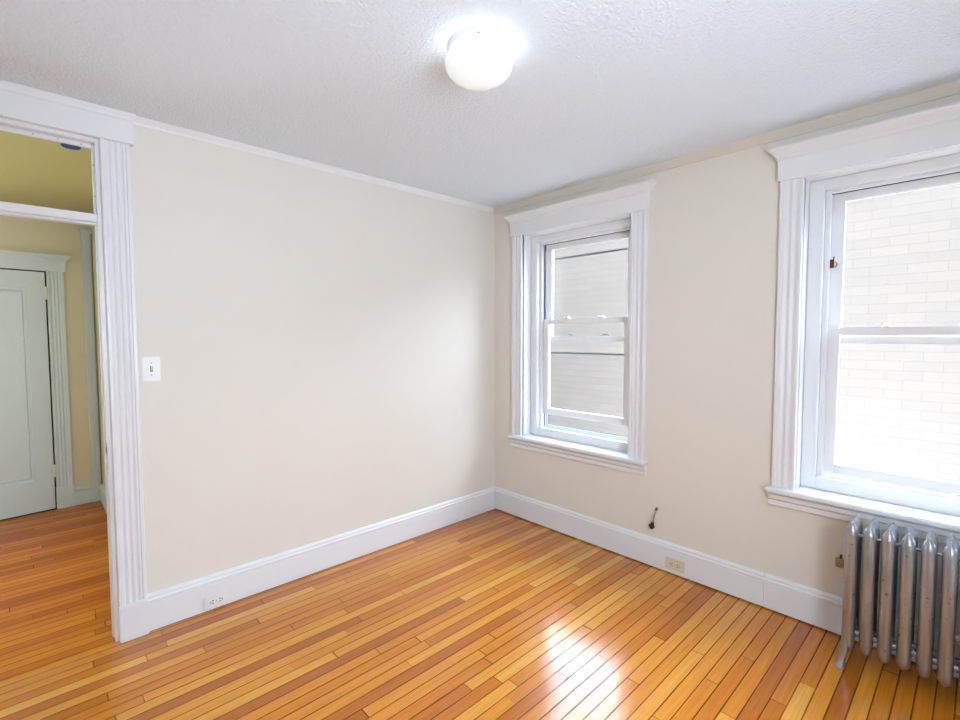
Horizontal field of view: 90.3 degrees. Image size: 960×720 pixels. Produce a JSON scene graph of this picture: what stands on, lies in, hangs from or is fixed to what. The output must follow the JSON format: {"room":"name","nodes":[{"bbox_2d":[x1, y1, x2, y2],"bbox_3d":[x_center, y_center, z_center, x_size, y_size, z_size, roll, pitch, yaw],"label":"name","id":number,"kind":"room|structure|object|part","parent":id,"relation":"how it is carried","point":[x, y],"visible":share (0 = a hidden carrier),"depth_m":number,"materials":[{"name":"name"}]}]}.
{"room":"empty bedroom","nodes":[
{"label":"empty bedroom","id":0,"kind":"room"},
{"bbox_2d":[0,215,101,487],"bbox_3d":[-4.410,0.050,3.198,0.100,2.520,2.900,3,4,42],"label":"wall","id":1,"kind":"structure","parent":0,"point":[16,233],"depth_m":4.11,"materials":[{"name":"paint"}]},
{"bbox_2d":[0,249,74,519],"bbox_3d":[-3.836,0.212,3.691,0.094,2.143,1.106,3,4,42],"label":"door","id":2,"kind":"structure","parent":1,"relation":"in","point":[36,465],"depth_m":3.92,"materials":[{"name":"white paint"}]},
{"bbox_3d":[-3.847,-0.789,3.648,0.066,0.139,1.106,3,4,42],"label":"head casing","id":3,"kind":"part","parent":2,"relation":"part of","materials":[{"name":"white paint"}]},
{"bbox_3d":[-3.556,0.169,4.043,0.024,1.821,0.110,3,4,42],"label":"casing","id":4,"kind":"part","parent":2,"relation":"part of","materials":[{"name":"white paint"}]},
{"bbox_2d":[74,485,92,504],"bbox_3d":[-3.472,1.184,4.186,0.022,0.150,0.126,3,4,43],"label":"baseboard","id":5,"kind":"structure","parent":1,"relation":"attached to","point":[83,495],"depth_m":4.18,"materials":[{"name":"white paint"}]},
{"bbox_2d":[78,228,100,501],"bbox_3d":[-3.407,0.065,4.187,0.042,2.385,0.089,3,4,43],"label":"trim","id":6,"kind":"structure","parent":1,"relation":"attached to","point":[85,233],"depth_m":4.18,"materials":[{"name":"white paint"}]},
{"bbox_2d":[91,211,105,488],"bbox_3d":[-2.595,0.032,3.462,0.100,2.520,2.815,-3,4,-43],"label":"wall","id":7,"kind":"structure","parent":0,"point":[92,227],"depth_m":4.13,"materials":[{"name":"paint"}]},
{"bbox_2d":[100,484,106,512],"bbox_3d":[-2.530,1.224,3.368,0.022,0.150,2.465,-3,4,-43],"label":"baseboard","id":8,"kind":"structure","parent":7,"relation":"attached to","point":[102,488],"depth_m":4.09,"materials":[{"name":"white paint"}]},
{"bbox_2d":[130,125,494,593],"bbox_3d":[-1.254,0.076,2.743,3.720,2.500,0.075,-3,4,-43],"label":"wall","id":9,"kind":"structure","parent":0,"point":[324,342],"depth_m":2.83,"materials":[{"name":"beige paint"}]},
{"bbox_2d":[0,79,148,642],"bbox_3d":[-2.026,0.117,1.988,1.033,2.499,0.131,-3,4,-43],"label":"door frame","id":10,"kind":"structure","parent":9,"relation":"in","point":[24,110],"depth_m":2.23,"materials":[{"name":"white paint"}]},
{"bbox_3d":[-2.051,-0.816,1.962,0.738,0.322,0.022,-3,4,-43],"label":"transom sash","id":11,"kind":"part","parent":10,"relation":"part of","materials":[{"name":"white paint"}]},
{"bbox_3d":[-1.999,-1.060,1.897,1.033,0.139,0.046,-3,4,-43],"label":"head casing","id":12,"kind":"part","parent":10,"relation":"part of","materials":[{"name":"white paint"}]},
{"bbox_3d":[-1.687,0.083,2.263,0.113,2.186,0.027,-3,4,-43],"label":"casing","id":13,"kind":"part","parent":10,"relation":"part of","materials":[{"name":"white paint"}]},
{"bbox_2d":[141,357,160,381],"bbox_3d":[-1.609,0.044,2.339,0.076,0.120,0.020,-3,4,-43],"label":"light switch","id":14,"kind":"object","parent":9,"relation":"attached to","point":[151,371],"visible":1,"depth_m":2.34,"materials":[{"name":"white plastic"}]},
{"bbox_2d":[204,590,227,610],"bbox_3d":[-1.415,1.291,2.564,0.116,0.072,0.009,-3,4,-43],"label":"power outlet","id":15,"kind":"object","parent":9,"relation":"attached to","point":[221,598],"visible":1,"depth_m":2.56,"materials":[{"name":"white plastic"}]},
{"bbox_2d":[209,598,215,605],"bbox_3d":[-1.429,1.292,2.549,0.031,0.033,0.003,-3,4,-43],"label":"socket","id":16,"kind":"object","parent":15,"relation":"attached to","point":[212,601],"depth_m":2.55,"materials":[{"name":"white plastic"}]},
{"bbox_2d":[217,595,223,602],"bbox_3d":[-1.399,1.290,2.577,0.031,0.033,0.003,-3,4,-43],"label":"socket","id":17,"kind":"object","parent":15,"relation":"attached to","point":[220,598],"depth_m":2.57,"materials":[{"name":"white plastic"}]},
{"bbox_2d":[133,116,493,212],"bbox_3d":[-0.755,-1.177,3.084,2.436,0.034,0.028,-3,4,-43],"label":"trim","id":18,"kind":"structure","parent":9,"relation":"attached to","point":[139,121],"depth_m":2.76,"materials":[{"name":"white paint"}]},
{"bbox_2d":[147,487,494,631],"bbox_3d":[-0.767,1.208,3.193,2.432,0.183,0.023,-3,4,-43],"label":"baseboard","id":19,"kind":"structure","parent":9,"relation":"attached to","point":[176,603],"depth_m":2.90,"materials":[{"name":"white paint"}]},
{"bbox_2d":[0,0,959,212],"bbox_3d":[-1.432,-1.212,2.004,5.500,0.150,6.440,-3,4,-43],"label":"ceiling","id":20,"kind":"structure","parent":0,"point":[593,90],"depth_m":1.91,"materials":[{"name":"paint"}]},
{"bbox_2d":[60,143,80,149],"bbox_3d":[-2.273,-1.186,2.653,0.088,0.006,0.088,-3,4,-43],"label":"ceiling box","id":21,"kind":"object","parent":20,"relation":"attached to","point":[68,146],"visible":0.81,"depth_m":2.65,"materials":[{"name":"blue plastic"}]},
{"bbox_3d":[-2.273,-1.187,2.653,0.077,0.002,0.077,-3,4,-43],"label":"plate","id":22,"kind":"part","parent":21,"relation":"part of","materials":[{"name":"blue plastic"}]},
{"bbox_2d":[445,27,512,90],"bbox_3d":[-0.004,-1.064,1.722,0.243,0.124,0.243,-3,4,-43],"label":"ceiling light","id":23,"kind":"object","parent":20,"relation":"attached to","point":[478,58],"visible":1,"depth_m":1.65,"materials":[{"name":"frosted white glass"}]},
{"bbox_2d":[0,501,959,719],"bbox_3d":[-1.845,1.379,2.360,5.200,0.060,7.340,-3,4,-43],"label":"floor","id":24,"kind":"structure","parent":0,"point":[495,614],"depth_m":2.25,"materials":[{"name":"brown wood"}]},
{"bbox_2d":[835,514,959,686],"bbox_3d":[1.857,1.035,1.944,0.215,0.652,0.624,-3,4,-43],"label":"radiator","id":25,"kind":"object","parent":24,"relation":"on","point":[856,552],"visible":1,"depth_m":1.98,"materials":[{"name":"metal"}]},
{"bbox_3d":[1.813,0.777,1.927,0.012,0.011,0.534,-3,4,-43],"label":"tie rod","id":26,"kind":"part","parent":25,"relation":"part of","materials":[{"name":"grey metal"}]},
{"bbox_2d":[495,94,959,634],"bbox_3d":[1.426,0.065,2.837,0.300,2.500,3.625,-3,4,-43],"label":"wall","id":27,"kind":"structure","parent":0,"point":[713,223],"depth_m":2.75,"materials":[{"name":"beige paint"}]},
{"bbox_2d":[503,179,655,475],"bbox_3d":[0.762,-0.203,3.512,0.436,1.830,1.229,-3,4,-43],"label":"window","id":28,"kind":"structure","parent":27,"relation":"in","point":[621,212],"depth_m":3.50,"materials":[{"name":"white paint"}]},
{"bbox_3d":[0.295,-0.188,3.778,0.030,1.570,0.105,-3,4,-43],"label":"casing","id":29,"kind":"part","parent":28,"relation":"part of","materials":[{"name":"white paint"}]},
{"bbox_3d":[0.630,-1.031,3.346,0.076,0.160,1.229,-3,4,-43],"label":"head casing","id":30,"kind":"part","parent":28,"relation":"part of","materials":[{"name":"white paint"}]},
{"bbox_3d":[0.783,-0.165,3.533,0.170,1.587,0.925,-3,4,-43],"label":"frame","id":31,"kind":"part","parent":28,"relation":"part of","materials":[{"name":"white paint"}]},
{"bbox_3d":[0.847,-0.186,3.594,0.018,1.542,0.915,-3,4,-43],"label":"storm frame","id":32,"kind":"part","parent":28,"relation":"part of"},
{"bbox_3d":[0.773,0.067,3.536,0.035,0.748,0.767,-3,4,-43],"label":"sash","id":33,"kind":"part","parent":28,"relation":"part of","materials":[{"name":"paint"}]},
{"bbox_3d":[0.802,-0.520,3.534,0.033,0.764,0.767,-3,4,-43],"label":"sash","id":34,"kind":"part","parent":28,"relation":"part of","materials":[{"name":"paint"}]},
{"bbox_3d":[0.847,-0.420,3.582,0.008,0.760,0.855,-3,4,-43],"label":"storm sash","id":35,"kind":"part","parent":28,"relation":"part of","materials":[{"name":"grey metal"}]},
{"bbox_3d":[1.001,-0.151,3.034,0.030,1.570,0.105,-3,4,-43],"label":"casing","id":36,"kind":"part","parent":28,"relation":"part of","materials":[{"name":"white paint"}]},
{"bbox_2d":[648,507,658,528],"bbox_3d":[1.089,0.990,3.000,0.035,0.142,0.054,-3,4,-43],"label":"stub","id":37,"kind":"object","parent":27,"relation":"attached to","point":[651,526],"visible":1,"depth_m":2.99,"materials":[{"name":"metal"}]},
{"bbox_2d":[665,556,684,573],"bbox_3d":[1.184,1.246,2.902,0.009,0.072,0.116,-3,4,-43],"label":"power outlet","id":38,"kind":"object","parent":27,"relation":"attached to","point":[673,564],"visible":1,"depth_m":2.90,"materials":[{"name":"beige plastic"}]},
{"bbox_2d":[493,80,959,214],"bbox_3d":[1.294,-1.156,2.668,0.034,0.044,3.450,-3,4,-43],"label":"trim","id":39,"kind":"structure","parent":27,"relation":"attached to","point":[951,88],"depth_m":2.47,"materials":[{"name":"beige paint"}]},
{"bbox_2d":[494,486,959,677],"bbox_3d":[1.303,1.221,2.793,0.023,0.178,3.450,-3,4,-43],"label":"baseboard","id":40,"kind":"structure","parent":27,"relation":"attached to","point":[821,609],"depth_m":2.79,"materials":[{"name":"white paint"}]},
{"bbox_2d":[835,554,843,567],"bbox_3d":[1.744,0.973,2.314,0.022,0.062,0.034,-3,4,-43],"label":"bracket","id":41,"kind":"object","parent":27,"relation":"attached to","point":[839,562],"visible":0.95,"depth_m":2.31,"materials":[{"name":"metal"}]},
{"bbox_2d":[764,101,959,544],"bbox_3d":[2.036,-0.137,2.169,0.436,1.830,1.229,-3,4,-43],"label":"window","id":42,"kind":"structure","parent":27,"relation":"in","point":[920,150],"depth_m":2.38,"materials":[{"name":"white paint"}]},
{"bbox_3d":[1.570,-0.122,2.434,0.030,1.570,0.105,-3,4,-43],"label":"casing","id":43,"kind":"part","parent":42,"relation":"part of","materials":[{"name":"white paint"}]},
{"bbox_3d":[1.904,-0.965,2.003,0.076,0.160,1.229,-3,4,-43],"label":"head casing","id":44,"kind":"part","parent":42,"relation":"part of","materials":[{"name":"white paint"}]},
{"bbox_3d":[2.057,-0.099,2.190,0.170,1.587,0.925,-3,4,-43],"label":"frame","id":45,"kind":"part","parent":42,"relation":"part of","materials":[{"name":"white paint"}]},
{"bbox_3d":[2.121,-0.120,2.250,0.018,1.542,0.915,-3,4,-43],"label":"storm frame","id":46,"kind":"part","parent":42,"relation":"part of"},
{"bbox_3d":[2.048,0.220,2.197,0.035,0.748,0.767,-3,4,-43],"label":"sash","id":47,"kind":"part","parent":42,"relation":"part of","materials":[{"name":"paint"}]},
{"bbox_3d":[2.076,-0.454,2.191,0.033,0.764,0.767,-3,4,-43],"label":"sash","id":48,"kind":"part","parent":42,"relation":"part of","materials":[{"name":"paint"}]},
{"label":"outside","id":49,"kind":"structure","parent":0,"visible":0},
{"bbox_2d":[550,184,959,496],"bbox_3d":[2.337,0.186,6.103,0.300,3.920,28.000,-3,4,-43],"label":"wall","id":50,"kind":"structure","parent":49,"point":[899,404],"depth_m":4.42,"materials":[{"name":"paint"}]}
]}

